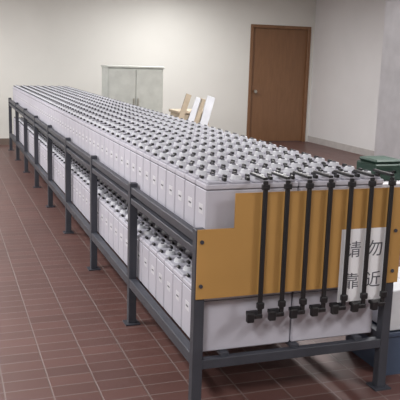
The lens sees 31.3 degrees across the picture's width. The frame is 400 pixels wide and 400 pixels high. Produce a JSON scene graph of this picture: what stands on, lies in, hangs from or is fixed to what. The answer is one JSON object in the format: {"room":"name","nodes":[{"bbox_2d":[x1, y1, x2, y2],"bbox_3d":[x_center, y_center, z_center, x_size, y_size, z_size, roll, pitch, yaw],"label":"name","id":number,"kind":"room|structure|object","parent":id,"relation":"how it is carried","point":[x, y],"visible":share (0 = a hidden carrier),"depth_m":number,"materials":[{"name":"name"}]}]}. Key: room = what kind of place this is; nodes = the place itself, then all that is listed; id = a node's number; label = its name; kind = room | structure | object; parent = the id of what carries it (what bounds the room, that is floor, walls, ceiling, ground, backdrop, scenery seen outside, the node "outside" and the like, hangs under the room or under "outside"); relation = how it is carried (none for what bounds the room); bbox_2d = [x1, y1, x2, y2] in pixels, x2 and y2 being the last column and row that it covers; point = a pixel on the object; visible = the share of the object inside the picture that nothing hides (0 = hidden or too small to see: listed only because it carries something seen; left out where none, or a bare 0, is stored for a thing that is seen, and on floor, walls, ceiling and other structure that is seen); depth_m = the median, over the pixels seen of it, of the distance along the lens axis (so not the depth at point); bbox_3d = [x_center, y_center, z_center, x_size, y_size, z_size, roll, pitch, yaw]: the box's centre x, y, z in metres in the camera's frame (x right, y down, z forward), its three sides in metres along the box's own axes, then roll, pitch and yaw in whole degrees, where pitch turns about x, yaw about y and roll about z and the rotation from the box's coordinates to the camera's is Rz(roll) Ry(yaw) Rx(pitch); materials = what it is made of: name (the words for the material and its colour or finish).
{"room":"battery room","nodes":[
{"label":"battery room","id":0,"kind":"room"},
{"bbox_2d":[0,0,315,140],"bbox_3d":[-2.292,-2.454,12.827,9.900,2.900,0.150,-2,12,-19],"label":"wall","id":1,"kind":"structure","parent":0,"point":[202,46],"depth_m":13.12,"materials":[{"name":"paint"}]},
{"bbox_2d":[0,138,20,144],"bbox_3d":[-2.978,-1.048,12.783,8.170,0.120,0.015,-2,12,-19],"label":"baseboard","id":2,"kind":"structure","parent":1,"relation":"attached to","point":[3,141],"depth_m":12.61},
{"bbox_2d":[249,28,306,140],"bbox_3d":[1.542,-2.276,14.225,1.180,2.210,0.045,-2,12,-19],"label":"door","id":3,"kind":"structure","parent":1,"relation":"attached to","point":[279,55],"depth_m":14.20,"materials":[{"name":"brown wood"}]},
{"bbox_2d":[246,24,311,141],"bbox_3d":[1.541,-2.301,14.223,1.300,2.280,0.150,-2,12,-19],"label":"frame","id":4,"kind":"object","parent":1,"relation":"attached to","point":[253,26],"visible":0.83,"depth_m":14.10,"materials":[{"name":"brown wood"}]},
{"bbox_2d":[0,141,399,399],"bbox_3d":[0.274,0.523,5.897,9.900,0.100,15.800,-2,12,-19],"label":"floor","id":5,"kind":"structure","parent":0,"point":[64,335],"depth_m":4.10,"materials":[{"name":"tile"}]},
{"bbox_2d":[101,65,164,112],"bbox_3d":[-1.060,-1.354,11.162,0.900,1.460,0.470,-2,12,-19],"label":"cabinet","id":6,"kind":"object","parent":5,"relation":"on","point":[141,86],"visible":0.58,"depth_m":10.89,"materials":[{"name":"metal"}]},
{"bbox_2d":[169,93,214,125],"bbox_3d":[-0.244,-1.008,10.439,0.812,1.110,0.522,-2,12,-19],"label":"chair","id":7,"kind":"object","parent":5,"relation":"on","point":[197,114],"visible":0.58,"depth_m":10.24,"materials":[{"name":"beige wood"}]},
{"bbox_2d":[8,98,393,399],"bbox_3d":[-1.124,-0.375,7.718,1.075,0.873,9.530,-2,12,-19],"label":"rack","id":8,"kind":"object","parent":5,"relation":"on","point":[184,233],"visible":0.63,"depth_m":3.86,"materials":[{"name":"grey metal"}]},
{"bbox_2d":[13,85,383,351],"bbox_3d":[-1.101,-0.609,7.614,0.906,0.814,9.264,-2,12,-19],"label":"bank","id":9,"kind":"object","parent":8,"relation":"on","point":[195,171],"visible":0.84,"depth_m":3.91,"materials":[{"name":"white plastic"}]},
{"bbox_2d":[246,169,396,322],"bbox_3d":[0.538,0.201,3.340,0.731,0.660,0.172,-2,12,-19],"label":"connectors","id":10,"kind":"object","parent":9,"relation":"attached to","point":[315,309],"visible":1,"depth_m":3.28,"materials":[{"name":"black plastic"}]},
{"bbox_2d":[195,187,399,299],"bbox_3d":[0.479,0.189,3.265,1.040,0.470,0.011,-2,12,-19],"label":"panel","id":11,"kind":"object","parent":8,"relation":"attached to","point":[228,259],"visible":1,"depth_m":3.23,"materials":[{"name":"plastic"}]},
{"bbox_2d":[337,227,385,302],"bbox_3d":[0.778,0.307,3.394,0.260,0.355,0.003,-2,12,-19],"label":"warning sign","id":12,"kind":"object","parent":11,"relation":"attached to","point":[358,236],"visible":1,"depth_m":3.39,"materials":[{"name":"paper"}]},
{"bbox_2d":[345,320,399,375],"bbox_3d":[1.107,0.756,3.971,0.450,0.240,0.420,-2,12,-19],"label":"plastic crate","id":13,"kind":"object","parent":5,"relation":"on","point":[393,358],"visible":0.14,"depth_m":3.74,"materials":[{"name":"plastic"}]},
{"bbox_2d":[372,267,399,330],"bbox_3d":[1.113,0.529,3.926,0.410,0.221,0.384,-2,12,-19],"label":"carton","id":14,"kind":"object","parent":13,"relation":"on","point":[395,311],"visible":0.07,"depth_m":3.70,"materials":[{"name":"paper"}]},
{"bbox_2d":[374,0,399,158],"bbox_3d":[2.179,-0.678,6.378,1.030,2.180,0.620,-2,12,-19],"label":"column","id":15,"kind":"structure","parent":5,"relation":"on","point":[387,138],"depth_m":6.27,"materials":[{"name":"concrete"}]},
{"bbox_2d":[382,180,399,187],"bbox_3d":[1.369,0.213,5.361,0.570,0.780,0.500,-2,12,-19],"label":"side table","id":16,"kind":"object","parent":5,"relation":"on","point":[385,183],"visible":0.02,"depth_m":5.03,"materials":[{"name":"white paint"}]},
{"bbox_2d":[356,156,399,180],"bbox_3d":[1.316,-0.232,5.206,0.240,0.150,0.280,-2,12,-19],"label":"instrument case","id":17,"kind":"object","parent":16,"relation":"on","point":[384,163],"visible":0.74,"depth_m":5.12,"materials":[{"name":"paint"}]},
{"bbox_2d":[308,0,385,150],"bbox_3d":[4.912,-1.132,7.227,0.150,2.900,15.500,-2,12,-19],"label":"wall","id":18,"kind":"structure","parent":0,"point":[348,34],"depth_m":13.12,"materials":[{"name":"paint"}]},
{"bbox_2d":[307,136,373,155],"bbox_3d":[4.793,0.234,7.470,0.015,0.120,15.500,-2,12,-19],"label":"baseboard","id":19,"kind":"structure","parent":18,"relation":"attached to","point":[345,147],"depth_m":13.37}
]}

